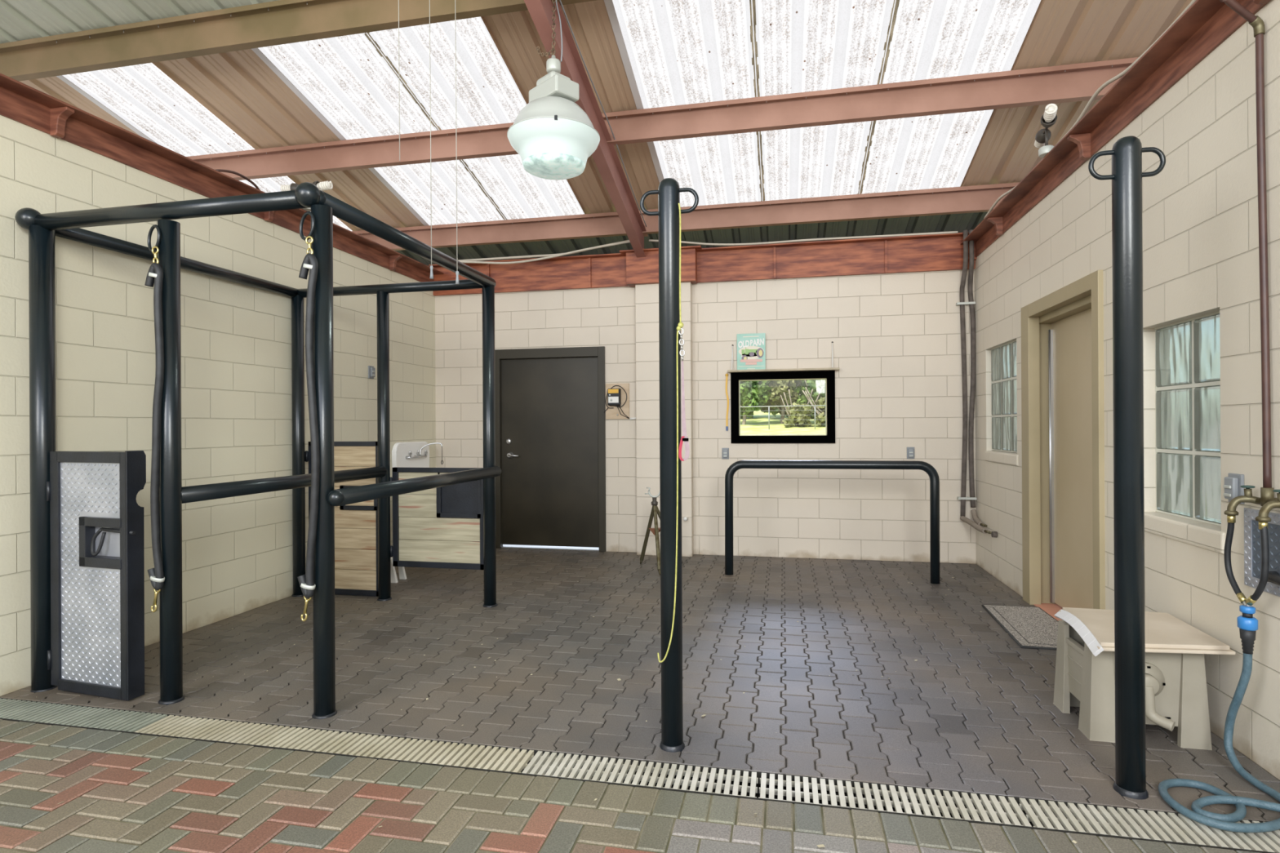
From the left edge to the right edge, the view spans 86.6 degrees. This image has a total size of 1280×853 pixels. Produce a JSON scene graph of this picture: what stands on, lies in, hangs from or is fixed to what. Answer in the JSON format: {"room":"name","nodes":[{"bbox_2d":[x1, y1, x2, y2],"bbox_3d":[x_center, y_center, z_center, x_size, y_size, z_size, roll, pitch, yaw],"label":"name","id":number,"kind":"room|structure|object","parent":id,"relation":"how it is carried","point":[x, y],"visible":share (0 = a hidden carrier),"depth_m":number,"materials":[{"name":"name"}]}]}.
{"room":"horse stable","nodes":[
{"label":"horse stable","id":0,"kind":"room"},
{"bbox_2d":[0,0,277,43],"bbox_3d":[-1.476,-3.919,0.380,15.000,1.992,8.140,0,0,12],"label":"ceiling","id":1,"kind":"structure","parent":0,"point":[20,20],"depth_m":4.86,"materials":[{"name":"green metal"}]},
{"bbox_2d":[398,0,399,160],"bbox_3d":[-1.411,-2.303,3.975,0.007,1.496,0.004,0,0,12],"label":"pull cord","id":2,"kind":"object","parent":1,"relation":"hanging from","point":[398,0],"visible":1,"depth_m":3.97,"materials":[{"name":"grey plastic"}]},
{"bbox_2d":[429,0,433,279],"bbox_3d":[-1.213,-1.955,3.934,0.021,2.196,0.021,0,0,12],"label":"pull cord","id":3,"kind":"object","parent":1,"relation":"hanging from","point":[431,265],"visible":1,"depth_m":3.93,"materials":[{"name":"grey plastic"}]},
{"bbox_2d":[454,0,458,284],"bbox_3d":[-1.055,-1.935,3.900,0.021,2.236,0.021,0,0,12],"label":"pull cord","id":4,"kind":"object","parent":1,"relation":"hanging from","point":[456,272],"visible":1,"depth_m":3.90,"materials":[{"name":"grey plastic"}]},
{"bbox_2d":[0,115,435,697],"bbox_3d":[-3.349,-0.039,3.417,0.200,3.110,9.306,0,0,12],"label":"wall","id":5,"kind":"structure","parent":0,"point":[237,396],"depth_m":4.54,"materials":[{"name":"beige brick"}]},
{"bbox_2d":[0,72,444,282],"bbox_3d":[-3.298,-1.655,3.329,0.315,0.160,9.156,0,0,12],"label":"beam","id":6,"kind":"structure","parent":5,"relation":"on","point":[20,102],"depth_m":4.24,"materials":[{"name":"brown metal"}]},
{"bbox_2d":[215,168,260,190],"bbox_3d":[-2.875,-1.770,4.877,0.096,0.064,0.483,0,0,16],"label":"cable loop","id":7,"kind":"object","parent":6,"relation":"on","point":[218,170],"visible":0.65,"depth_m":4.82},
{"bbox_2d":[280,180,333,211],"bbox_3d":[-2.676,-1.849,5.447,0.434,0.225,0.096,0,0,7],"label":"floodlight","id":8,"kind":"object","parent":6,"relation":"on","point":[324,185],"visible":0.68,"depth_m":5.42,"materials":[{"name":"grey metal"}]},
{"bbox_2d":[368,365,375,378],"bbox_3d":[-2.573,-0.522,6.531,0.041,0.120,0.080,0,0,12],"label":"outlet box","id":9,"kind":"object","parent":5,"relation":"attached to","point":[371,370],"visible":1,"depth_m":6.51,"materials":[{"name":"grey plastic"}]},
{"bbox_2d":[391,441,429,471],"bbox_3d":[-2.420,0.362,7.199,0.050,0.400,0.670,0,0,12],"label":"backsplash","id":10,"kind":"structure","parent":5,"relation":"attached to","point":[400,451],"depth_m":7.11,"materials":[{"name":"white ceramic"}]},
{"bbox_2d":[18,0,1191,231],"bbox_3d":[-0.335,-2.604,5.756,15.000,0.727,2.870,0,0,12],"label":"ceiling","id":11,"kind":"structure","parent":0,"point":[237,87],"depth_m":5.48,"materials":[{"name":"beige metal"}]},
{"bbox_2d":[56,62,351,231],"bbox_3d":[-4.026,-2.577,6.535,0.925,0.730,2.870,0,0,12],"label":"skylight panel","id":12,"kind":"object","parent":11,"relation":"attached to","point":[143,95],"visible":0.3,"depth_m":5.88,"materials":[{"name":"white plastic"}]},
{"bbox_2d":[251,32,503,226],"bbox_3d":[-2.215,-2.588,6.153,0.963,0.730,2.870,0,0,12],"label":"skylight panel","id":13,"kind":"object","parent":11,"relation":"attached to","point":[345,79],"visible":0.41,"depth_m":5.74,"materials":[{"name":"white plastic"}]},
{"bbox_2d":[364,16,584,219],"bbox_3d":[-1.319,-2.595,5.964,0.916,0.727,2.870,0,0,12],"label":"skylight panel","id":14,"kind":"object","parent":11,"relation":"attached to","point":[487,93],"visible":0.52,"depth_m":5.49,"materials":[{"name":"white plastic"}]},
{"bbox_2d":[604,0,762,207],"bbox_3d":[0.473,-2.604,5.586,0.972,0.730,2.870,0,0,12],"label":"skylight panel","id":15,"kind":"object","parent":11,"relation":"attached to","point":[680,52],"visible":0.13,"depth_m":5.18,"materials":[{"name":"white plastic"}]},
{"bbox_2d":[857,0,1040,194],"bbox_3d":[2.294,-2.617,5.202,0.937,0.727,2.870,0,0,12],"label":"skylight panel","id":16,"kind":"object","parent":11,"relation":"attached to","point":[928,39],"visible":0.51,"depth_m":5.01,"materials":[{"name":"white plastic"}]},
{"bbox_2d":[0,719,1257,852],"bbox_3d":[-0.755,1.448,0.410,6.501,0.202,4.490,0,0,12],"label":"floor","id":17,"kind":"structure","parent":0,"point":[80,779],"depth_m":2.37,"materials":[{"name":"brick"}]},
{"bbox_2d":[0,697,1275,852],"bbox_3d":[-0.468,1.449,2.741,5.701,0.198,0.196,0,0,12],"label":"channel","id":18,"kind":"structure","parent":0,"point":[758,774],"depth_m":2.60,"materials":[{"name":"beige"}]},
{"bbox_2d":[0,698,167,732],"bbox_3d":[-2.746,1.379,3.222,1.028,0.031,0.181,0,0,12],"label":"drain grate","id":19,"kind":"object","parent":18,"relation":"on","point":[54,713],"visible":0.85,"depth_m":3.20,"materials":[{"name":"grey metal"}]},
{"bbox_2d":[134,715,339,751],"bbox_3d":[-1.793,1.373,3.021,0.908,0.031,0.181,0,0,12],"label":"drain grate","id":20,"kind":"object","parent":18,"relation":"on","point":[262,735],"visible":0.86,"depth_m":3.02,"materials":[{"name":"beige metal"}]},
{"bbox_2d":[315,732,533,773],"bbox_3d":[-0.898,1.367,2.833,0.908,0.031,0.181,0,0,12],"label":"drain grate","id":21,"kind":"object","parent":18,"relation":"on","point":[355,744],"visible":0.84,"depth_m":2.82,"materials":[{"name":"beige metal"}]},
{"bbox_2d":[521,751,758,798],"bbox_3d":[-0.003,1.362,2.644,0.908,0.031,0.181,0,0,12],"label":"drain grate","id":22,"kind":"object","parent":18,"relation":"on","point":[541,763],"visible":0.86,"depth_m":2.64,"materials":[{"name":"beige metal"}]},
{"bbox_2d":[758,773,1031,826],"bbox_3d":[0.891,1.357,2.455,0.908,0.031,0.181,0,0,12],"label":"drain grate","id":23,"kind":"object","parent":18,"relation":"on","point":[994,816],"visible":0.84,"depth_m":2.45,"materials":[{"name":"beige metal"}]},
{"bbox_2d":[1018,798,1279,852],"bbox_3d":[1.786,1.351,2.267,0.908,0.031,0.181,0,0,12],"label":"drain grate","id":24,"kind":"object","parent":18,"relation":"on","point":[1151,825],"visible":0.76,"depth_m":2.28,"materials":[{"name":"beige metal"}]},
{"bbox_2d":[0,547,1279,821],"bbox_3d":[0.029,1.446,5.098,6.101,0.201,4.626,0,0,12],"label":"floor","id":25,"kind":"structure","parent":0,"point":[537,573],"depth_m":3.67,"materials":[{"name":"rubber"}]},
{"bbox_2d":[14,182,501,719],"bbox_3d":[-2.086,0.114,4.363,1.894,2.500,2.245,0,0,12],"label":"stock","id":26,"kind":"object","parent":25,"relation":"on","point":[87,536],"visible":0.95,"depth_m":3.49,"materials":[{"name":"black paint"}]},
{"bbox_2d":[144,245,164,612],"bbox_3d":[-2.364,0.014,3.311,0.096,1.786,0.045,0,0,12],"label":"tie","id":27,"kind":"object","parent":26,"relation":"hanging from","point":[155,273],"visible":1,"depth_m":3.30,"materials":[{"name":"black rubber"}]},
{"bbox_2d":[297,235,319,621],"bbox_3d":[-1.532,0.011,3.136,0.112,1.781,0.045,0,0,12],"label":"tie","id":28,"kind":"object","parent":26,"relation":"hanging from","point":[306,581],"visible":1,"depth_m":3.12,"materials":[{"name":"black rubber"}]},
{"bbox_2d":[390,557,406,582],"bbox_3d":[-2.326,1.244,6.041,0.478,0.235,0.200,0,0,12],"label":"step stool","id":29,"kind":"object","parent":25,"relation":"on","point":[402,571],"visible":0.24,"depth_m":5.92,"materials":[{"name":"white plastic"}]},
{"bbox_2d":[391,441,456,518],"bbox_3d":[-2.198,0.761,7.153,0.498,1.200,0.670,0,0,12],"label":"sink","id":30,"kind":"object","parent":25,"relation":"on","point":[408,454],"visible":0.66,"depth_m":7.15,"materials":[{"name":"white ceramic"}]},
{"bbox_2d":[405,442,442,458],"bbox_3d":[-2.273,0.254,7.184,0.249,0.166,0.358,0,0,12],"label":"faucet","id":31,"kind":"object","parent":30,"relation":"on","point":[413,450],"depth_m":7.22,"materials":[{"name":"silver metal"}]},
{"bbox_2d":[640,487,682,574],"bbox_3d":[0.161,0.968,6.447,0.408,0.761,0.570,0,0,12],"label":"tripod stand","id":32,"kind":"object","parent":25,"relation":"on","point":[655,510],"visible":0.88,"depth_m":6.52,"materials":[{"name":"black metal"}]},
{"bbox_2d":[640,177,698,752],"bbox_3d":[0.129,0.155,2.855,0.232,2.390,0.109,0,0,35],"label":"post","id":33,"kind":"object","parent":25,"relation":"on","point":[668,191],"visible":0.99,"depth_m":2.81,"materials":[{"name":"black metal"}]},
{"bbox_2d":[657,203,683,662],"bbox_3d":[0.126,0.024,2.807,0.116,1.899,0.042,0,0,12],"label":"rope","id":34,"kind":"object","parent":33,"relation":"hanging from","point":[680,325],"visible":1,"depth_m":2.79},
{"bbox_2d":[678,328,689,461],"bbox_3d":[0.178,-0.132,2.787,0.039,0.546,0.028,0,0,37],"label":"strap","id":35,"kind":"object","parent":34,"relation":"hanging from","point":[684,437],"visible":1,"depth_m":2.79,"materials":[{"name":"fabric"}]},
{"bbox_2d":[724,460,939,584],"bbox_3d":[1.660,0.821,5.979,1.823,1.045,0.086,0,0,13],"label":"rail","id":36,"kind":"object","parent":25,"relation":"on","point":[927,468],"visible":1,"depth_m":5.92,"materials":[{"name":"black metal"}]},
{"bbox_2d":[982,604,1058,650],"bbox_3d":[2.599,1.324,4.509,0.429,0.018,0.991,0,0,12],"label":"door mat","id":37,"kind":"object","parent":25,"relation":"on","point":[1029,627],"visible":0.66,"depth_m":4.51,"materials":[{"name":"grey"}]},
{"bbox_2d":[1088,135,1165,799],"bbox_3d":[1.787,0.141,2.485,0.232,2.397,0.109,0,0,35],"label":"post","id":38,"kind":"object","parent":25,"relation":"on","point":[1126,175],"visible":1,"depth_m":2.45,"materials":[{"name":"black metal"}]},
{"bbox_2d":[1053,607,1235,750],"bbox_3d":[2.199,1.103,3.030,0.559,0.459,0.605,0,0,12],"label":"box","id":39,"kind":"object","parent":25,"relation":"on","point":[1176,691],"visible":0.85,"depth_m":2.87,"materials":[{"name":"beige plastic"}]},
{"bbox_2d":[1158,604,1279,832],"bbox_3d":[2.095,1.006,2.428,0.523,0.651,0.401,0,0,-11],"label":"garden hose","id":40,"kind":"object","parent":25,"relation":"on","point":[1247,624],"visible":1,"depth_m":2.45,"materials":[{"name":"blue rubber"}]},
{"bbox_2d":[1223,515,1269,607],"bbox_3d":[2.296,0.517,2.575,0.026,0.348,0.236,0,0,12],"label":"hose","id":41,"kind":"object","parent":40,"relation":"on","point":[1231,519],"visible":1,"depth_m":2.54,"materials":[{"name":"black rubber"}]},
{"bbox_2d":[357,183,994,266],"bbox_3d":[0.097,-2.106,7.791,15.000,0.352,1.310,0,0,12],"label":"ceiling","id":42,"kind":"structure","parent":0,"point":[961,222],"depth_m":7.52,"materials":[{"name":"metal"}]},
{"bbox_2d":[749,0,896,200],"bbox_3d":[1.392,-2.611,5.392,0.954,0.727,2.870,0,0,12],"label":"skylight panel","id":43,"kind":"object","parent":42,"relation":"attached to","point":[801,46],"visible":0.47,"depth_m":5.11,"materials":[{"name":"white plastic"}]},
{"bbox_2d":[435,269,976,564],"bbox_3d":[0.477,-0.079,7.264,6.101,3.150,0.200,0,0,12],"label":"wall","id":44,"kind":"structure","parent":0,"point":[895,338],"depth_m":6.92,"materials":[{"name":"beige brick"}]},
{"bbox_2d":[494,346,606,551],"bbox_3d":[-0.990,0.247,7.526,1.285,2.215,0.193,0,0,12],"label":"door","id":45,"kind":"structure","parent":44,"relation":"in","point":[550,406],"depth_m":7.50,"materials":[{"name":"brown paint"}]},
{"bbox_2d":[605,383,629,418],"bbox_3d":[-0.243,-0.271,7.301,0.260,0.382,0.024,0,0,12],"label":"plywood board","id":46,"kind":"object","parent":44,"relation":"attached to","point":[611,413],"visible":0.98,"depth_m":7.29,"materials":[{"name":"beige wood"}]},
{"bbox_2d":[603,385,629,418],"bbox_3d":[-0.261,-0.262,7.260,0.283,0.362,0.079,0,0,12],"label":"charger","id":47,"kind":"object","parent":46,"relation":"attached to","point":[614,395],"visible":1,"depth_m":7.24,"materials":[{"name":"black plastic"}]},
{"bbox_2d":[635,281,693,556],"bbox_3d":[0.257,-0.073,7.149,0.585,2.880,0.136,0,0,12],"label":"column","id":48,"kind":"structure","parent":44,"relation":"attached to","point":[646,295],"depth_m":7.11,"materials":[{"name":"beige brick"}]},
{"bbox_2d":[429,231,977,296],"bbox_3d":[0.442,-1.667,7.144,5.901,0.346,0.406,0,0,12],"label":"beam","id":49,"kind":"structure","parent":48,"relation":"on","point":[927,252],"depth_m":6.98,"materials":[{"name":"brown wood"}]},
{"bbox_2d":[458,240,630,264],"bbox_3d":[-1.126,-1.850,7.291,2.212,0.184,0.057,0,0,12],"label":"conduit pipe","id":50,"kind":"object","parent":49,"relation":"on","point":[624,242],"visible":0.86,"depth_m":7.24,"materials":[{"name":"beige metal"}]},
{"bbox_2d":[524,0,648,257],"bbox_3d":[-0.900,-2.960,2.773,0.094,2.467,9.060,0,0,12],"label":"rafter","id":51,"kind":"object","parent":49,"relation":"on","point":[606,160],"visible":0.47,"depth_m":5.31,"materials":[{"name":"metal"}]},
{"bbox_2d":[0,0,595,80],"bbox_3d":[-0.735,-2.819,4.351,10.000,0.213,0.141,0,0,12],"label":"beam","id":52,"kind":"structure","parent":51,"relation":"attached to","point":[278,22],"depth_m":4.81,"materials":[{"name":"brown metal"}]},
{"bbox_2d":[506,0,599,179],"bbox_3d":[-0.534,-2.162,4.199,0.570,1.205,0.570,0,0,12],"label":"lamp","id":53,"kind":"object","parent":51,"relation":"hanging from","point":[553,137],"visible":1,"depth_m":4.05,"materials":[{"name":"grey plastic"}]},
{"bbox_2d":[559,0,646,226],"bbox_3d":[-0.238,-2.421,5.567,0.024,0.710,3.002,0,0,12],"label":"cable","id":54,"kind":"object","parent":51,"relation":"attached to","point":[559,0],"visible":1,"depth_m":5.17,"materials":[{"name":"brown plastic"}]},
{"bbox_2d":[186,57,1138,180],"bbox_3d":[-0.445,-2.485,5.718,10.000,0.213,0.141,0,0,12],"label":"beam","id":55,"kind":"structure","parent":51,"relation":"attached to","point":[1073,82],"depth_m":5.44,"materials":[{"name":"metal"}]},
{"bbox_2d":[351,182,1019,250],"bbox_3d":[-0.142,-2.136,7.141,10.000,0.213,0.141,0,0,12],"label":"beam","id":56,"kind":"structure","parent":51,"relation":"attached to","point":[974,198],"depth_m":6.89,"materials":[{"name":"metal"}]},
{"bbox_2d":[648,231,957,245],"bbox_3d":[1.566,-1.899,6.802,3.001,0.126,0.062,0,0,12],"label":"conduit pipe","id":57,"kind":"object","parent":49,"relation":"on","point":[948,232],"visible":0.88,"depth_m":6.78,"materials":[{"name":"beige metal"}]},
{"bbox_2d":[721,448,728,458],"bbox_3d":[0.886,0.281,7.055,0.072,0.115,0.041,0,0,12],"label":"outlet box","id":58,"kind":"object","parent":44,"relation":"attached to","point":[725,451],"visible":1,"depth_m":7.04,"materials":[{"name":"grey plastic"}]},
{"bbox_2d":[724,373,728,431],"bbox_3d":[0.903,-0.258,7.051,0.031,0.601,0.032,0,0,-38],"label":"ribbon","id":59,"kind":"object","parent":44,"relation":"hanging from","point":[726,374],"visible":1,"depth_m":7.05,"materials":[{"name":"fabric"}]},
{"bbox_2d":[730,370,835,443],"bbox_3d":[1.466,-0.194,7.003,1.042,0.732,0.142,0,0,12],"label":"window","id":60,"kind":"structure","parent":44,"relation":"in","point":[828,375],"depth_m":6.94,"materials":[{"name":"black"}]},
{"bbox_2d":[727,341,839,373],"bbox_3d":[1.448,-0.708,6.904,1.108,0.292,0.098,0,0,12],"label":"shelf","id":61,"kind":"object","parent":44,"relation":"attached to","point":[832,368],"visible":1,"depth_m":6.87,"materials":[{"name":"brown wood"}]},
{"bbox_2d":[737,333,765,369],"bbox_3d":[1.143,-0.769,6.985,0.289,0.375,0.008,0,0,12],"label":"sign","id":62,"kind":"object","parent":61,"relation":"on","point":[751,348],"visible":1,"depth_m":6.98,"materials":[{"name":"teal"}]},
{"bbox_2d":[906,447,914,458],"bbox_3d":[2.664,0.260,6.680,0.072,0.115,0.041,0,0,12],"label":"outlet box","id":63,"kind":"object","parent":44,"relation":"attached to","point":[910,451],"visible":1,"depth_m":6.68,"materials":[{"name":"grey plastic"}]},
{"bbox_2d":[955,301,975,305],"bbox_3d":[3.146,-1.188,6.564,0.162,0.022,0.058,0,0,12],"label":"strap","id":64,"kind":"object","parent":44,"relation":"attached to","point":[957,303],"visible":1,"depth_m":6.54,"materials":[{"name":"grey metal"}]},
{"bbox_2d":[956,496,976,499],"bbox_3d":[3.157,0.693,6.563,0.162,0.022,0.058,0,0,12],"label":"strap","id":65,"kind":"object","parent":44,"relation":"attached to","point":[957,498],"visible":1,"depth_m":6.54,"materials":[{"name":"grey metal"}]},
{"bbox_2d":[973,0,1279,781],"bbox_3d":[2.425,-0.074,2.200,0.200,3.110,9.306,0,0,12],"label":"wall","id":66,"kind":"structure","parent":0,"point":[1200,223],"depth_m":3.06,"materials":[{"name":"beige brick"}]},
{"bbox_2d":[960,230,991,533],"bbox_3d":[3.107,-0.452,6.292,0.095,2.819,0.606,0,0,2],"label":"insulated pipe","id":67,"kind":"object","parent":66,"relation":"attached to","point":[962,517],"visible":0.96,"depth_m":6.55,"materials":[{"name":"plastic"}]},
{"bbox_2d":[968,229,986,527],"bbox_3d":[3.164,-0.467,6.396,0.091,2.789,0.375,0,0,12],"label":"insulated pipe","id":68,"kind":"object","parent":66,"relation":"attached to","point":[974,514],"visible":0.92,"depth_m":6.53,"materials":[{"name":"plastic"}]},
{"bbox_2d":[991,531,997,537],"bbox_3d":[3.094,0.942,5.930,0.040,0.054,0.052,0,0,12],"label":"pipe fitting","id":69,"kind":"object","parent":66,"relation":"attached to","point":[993,534],"depth_m":5.91,"materials":[{"name":"plastic"}]},
{"bbox_2d":[984,340,1018,466],"bbox_3d":[3.135,-0.180,5.790,0.139,1.052,0.875,0,0,12],"label":"window","id":70,"kind":"structure","parent":66,"relation":"in","point":[1003,357],"depth_m":5.83,"materials":[{"name":"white glass"}]},
{"bbox_2d":[1021,269,1105,621],"bbox_3d":[2.909,0.212,4.556,0.228,2.244,1.307,0,0,12],"label":"door","id":71,"kind":"structure","parent":66,"relation":"in","point":[1063,415],"depth_m":4.81,"materials":[{"name":"beige paint"}]},
{"bbox_2d":[960,0,1271,257],"bbox_3d":[2.324,-1.688,2.144,0.315,0.160,9.156,0,0,12],"label":"beam","id":72,"kind":"structure","parent":66,"relation":"on","point":[1205,24],"depth_m":3.58,"materials":[{"name":"brown wood"}]},
{"bbox_2d":[1034,103,1057,157],"bbox_3d":[2.649,-1.895,4.430,0.096,0.253,0.430,0,0,22],"label":"floodlight","id":73,"kind":"object","parent":72,"relation":"on","point":[1049,118],"visible":1,"depth_m":4.39,"materials":[{"name":"grey metal"}]},
{"bbox_2d":[983,0,1195,218],"bbox_3d":[2.566,-1.818,3.954,0.032,0.101,3.803,0,0,12],"label":"cable","id":74,"kind":"object","parent":72,"relation":"on","point":[1102,86],"visible":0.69,"depth_m":3.68,"materials":[{"name":"beige plastic"}]},
{"bbox_2d":[1144,311,1225,554],"bbox_3d":[2.601,0.032,3.189,0.164,1.082,0.705,0,0,12],"label":"window","id":75,"kind":"structure","parent":66,"relation":"in","point":[1188,352],"depth_m":3.21,"materials":[{"name":"clear glass"}]},
{"bbox_2d":[1222,473,1244,504],"bbox_3d":[2.427,0.253,2.784,0.041,0.120,0.085,0,0,12],"label":"outlet box","id":76,"kind":"object","parent":66,"relation":"attached to","point":[1233,482],"visible":0.92,"depth_m":2.76,"materials":[{"name":"grey plastic"}]},
{"bbox_2d":[1219,0,1271,488],"bbox_3d":[2.301,-0.918,2.579,0.182,2.300,0.057,0,0,-6],"label":"supply pipe","id":77,"kind":"object","parent":66,"relation":"attached to","point":[1256,22],"visible":1,"depth_m":2.58,"materials":[{"name":"gold metal"}]},
{"bbox_2d":[1223,485,1279,521],"bbox_3d":[2.333,0.287,2.552,0.129,0.115,0.237,0,0,12],"label":"faucet","id":78,"kind":"object","parent":66,"relation":"attached to","point":[1267,500],"visible":1,"depth_m":2.57,"materials":[{"name":"gold metal"}]},
{"bbox_2d":[1244,507,1279,596],"bbox_3d":[2.365,0.482,2.504,0.046,0.310,0.475,0,0,12],"label":"box","id":79,"kind":"object","parent":66,"relation":"attached to","point":[1252,538],"visible":0.79,"depth_m":2.65,"materials":[{"name":"metal"}]},
{"label":"outside","id":80,"kind":"structure","parent":0,"visible":0},
{"bbox_2d":[740,404,825,435],"bbox_3d":[3.093,-0.344,14.678,180.000,3.878,150.000,0,0,12],"label":"lawn","id":81,"kind":"structure","parent":80,"point":[753,427],"depth_m":42.15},
{"bbox_2d":[740,380,772,424],"bbox_3d":[6.943,-2.747,45.524,3.880,5.498,3.924,0,0,20],"label":"leafy tree","id":82,"kind":"object","parent":81,"relation":"on","point":[753,393],"visible":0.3,"depth_m":44.41,"materials":[{"name":"green plant"}]},
{"bbox_2d":[757,380,802,423],"bbox_3d":[9.478,-2.622,45.973,3.668,5.069,3.634,0,0,12],"label":"leafy tree","id":83,"kind":"object","parent":81,"relation":"on","point":[779,387],"visible":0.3,"depth_m":45.12,"materials":[{"name":"green plant"}]},
{"bbox_2d":[740,404,825,429],"bbox_3d":[8.622,-0.531,40.906,24.001,1.511,0.458,0,0,12],"label":"wire fence","id":84,"kind":"object","parent":81,"relation":"on","point":[815,410],"visible":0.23,"depth_m":41.10,"materials":[{"name":"grey metal"}]},
{"bbox_2d":[767,385,814,418],"bbox_3d":[12.262,-4.041,50.550,6.564,7.791,4.051,0,0,12],"label":"leafy tree","id":85,"kind":"object","parent":81,"relation":"on","point":[797,389],"visible":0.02,"depth_m":50.15,"materials":[{"name":"green plant"}]},
{"bbox_2d":[780,386,822,427],"bbox_3d":[10.296,-1.118,43.333,2.653,2.760,3.102,0,0,12],"label":"dry shrub","id":86,"kind":"object","parent":81,"relation":"on","point":[800,420],"visible":0.92,"depth_m":42.49,"materials":[{"name":"green plant"}]},
{"bbox_2d":[795,379,825,424],"bbox_3d":[12.023,-2.730,44.565,3.996,5.401,3.584,0,0,12],"label":"leafy tree","id":87,"kind":"object","parent":81,"relation":"on","point":[816,385],"visible":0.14,"depth_m":43.68,"materials":[{"name":"green plant"}]},
{"bbox_2d":[802,386,825,426],"bbox_3d":[11.968,-1.126,42.534,2.613,2.701,2.664,0,0,42],"label":"dry shrub","id":88,"kind":"object","parent":81,"relation":"on","point":[820,415],"visible":0.34,"depth_m":42.31,"materials":[{"name":"green plant"}]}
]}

